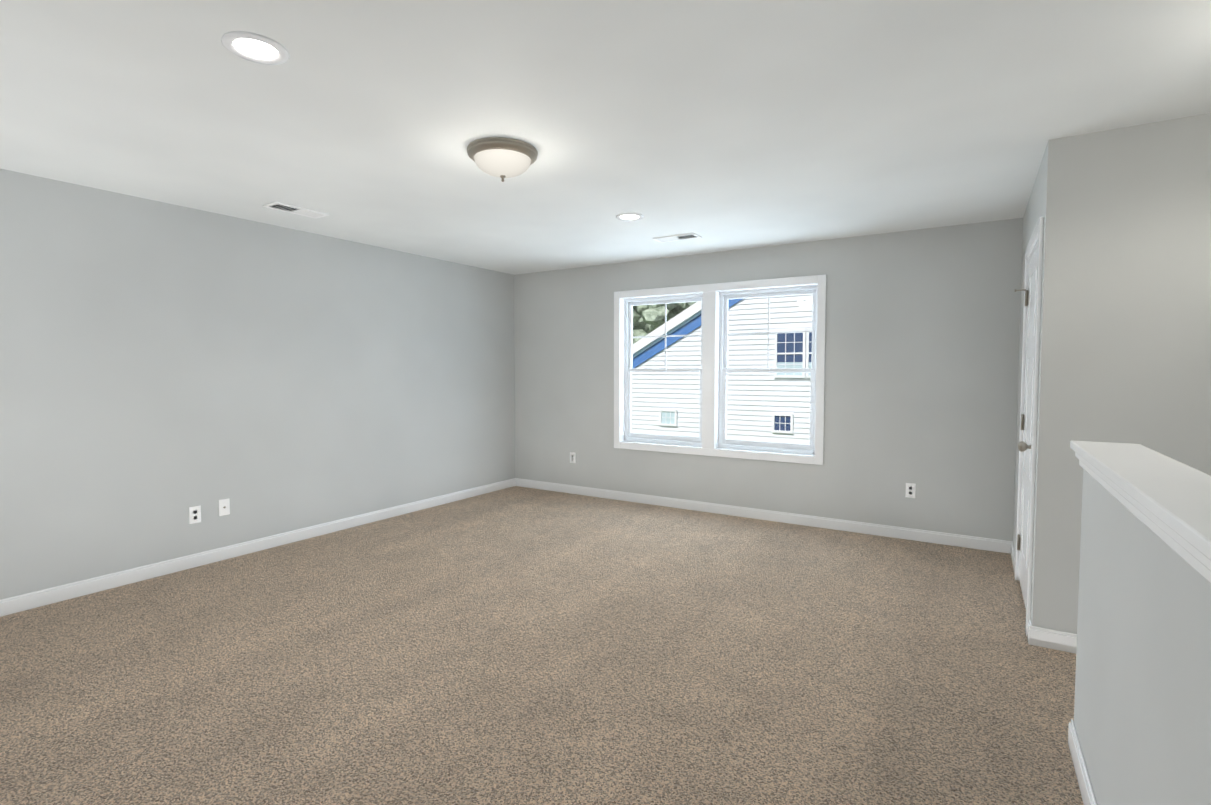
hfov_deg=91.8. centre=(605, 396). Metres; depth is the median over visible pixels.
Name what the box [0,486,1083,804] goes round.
floor
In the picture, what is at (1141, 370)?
wall
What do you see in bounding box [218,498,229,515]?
outlet
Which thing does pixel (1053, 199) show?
wall
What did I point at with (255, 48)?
recessed light
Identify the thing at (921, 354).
wall
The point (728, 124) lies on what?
ceiling
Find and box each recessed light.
[221,31,289,64]
[616,213,643,220]
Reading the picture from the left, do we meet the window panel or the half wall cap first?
the window panel
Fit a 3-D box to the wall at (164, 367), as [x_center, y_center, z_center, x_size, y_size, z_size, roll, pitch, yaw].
[-3.338,-0.017,3.272,0.140,2.440,8.680,2,3,32]
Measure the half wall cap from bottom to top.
0.086 m
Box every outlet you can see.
[189,505,200,523]
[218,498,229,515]
[570,452,575,462]
[905,483,915,497]
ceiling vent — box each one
[263,202,328,218]
[652,233,701,242]
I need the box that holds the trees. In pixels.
[633,302,695,342]
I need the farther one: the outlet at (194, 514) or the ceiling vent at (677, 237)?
the ceiling vent at (677, 237)
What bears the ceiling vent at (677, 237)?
in the ceiling
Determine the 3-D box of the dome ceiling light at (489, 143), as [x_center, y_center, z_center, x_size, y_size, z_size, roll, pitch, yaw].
[-0.510,-1.143,2.913,0.346,0.158,0.346,2,3,32]
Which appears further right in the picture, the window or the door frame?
the door frame
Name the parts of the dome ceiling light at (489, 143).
dome ceiling light shade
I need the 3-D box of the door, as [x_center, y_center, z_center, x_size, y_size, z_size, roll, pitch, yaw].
[2.405,0.177,3.360,0.107,2.020,0.862,2,3,32]
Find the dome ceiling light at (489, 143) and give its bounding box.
[467,137,537,181]
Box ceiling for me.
[0,0,1210,274]
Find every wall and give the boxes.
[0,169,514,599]
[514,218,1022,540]
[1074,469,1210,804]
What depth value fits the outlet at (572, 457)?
6.39 m
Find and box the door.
[1014,245,1037,608]
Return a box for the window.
[614,274,826,464]
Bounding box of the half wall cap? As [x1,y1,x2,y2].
[1070,441,1210,583]
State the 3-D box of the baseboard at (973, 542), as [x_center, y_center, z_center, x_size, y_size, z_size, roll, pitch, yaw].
[0.981,1.054,5.566,4.740,0.092,0.015,2,3,32]
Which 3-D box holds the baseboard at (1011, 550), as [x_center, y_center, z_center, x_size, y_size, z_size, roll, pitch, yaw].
[2.828,1.122,4.065,0.013,0.092,0.542,2,3,32]
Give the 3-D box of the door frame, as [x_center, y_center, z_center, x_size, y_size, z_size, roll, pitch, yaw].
[2.459,0.149,3.320,0.136,2.103,0.996,2,3,32]
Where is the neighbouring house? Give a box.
[631,294,812,443]
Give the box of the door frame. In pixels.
[1015,217,1043,635]
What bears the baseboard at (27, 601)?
attached to the wall at (164, 367)
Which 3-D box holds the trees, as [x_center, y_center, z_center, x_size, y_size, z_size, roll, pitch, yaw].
[4.166,-2.960,27.224,14.661,12.543,6.835,2,3,32]
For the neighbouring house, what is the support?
on the lawn
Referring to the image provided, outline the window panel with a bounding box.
[631,296,811,443]
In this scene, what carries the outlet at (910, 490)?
attached to the wall at (921, 354)
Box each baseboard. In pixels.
[0,478,515,616]
[516,478,1007,552]
[1008,541,1014,573]
[1027,620,1076,653]
[1068,719,1096,804]
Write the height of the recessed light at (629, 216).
0.010 m
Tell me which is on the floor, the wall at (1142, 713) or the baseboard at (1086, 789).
the wall at (1142, 713)
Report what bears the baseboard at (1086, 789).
attached to the wall at (1142, 713)
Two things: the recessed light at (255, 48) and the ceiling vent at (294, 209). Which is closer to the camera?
the recessed light at (255, 48)
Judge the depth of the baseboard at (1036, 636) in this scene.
2.84 m

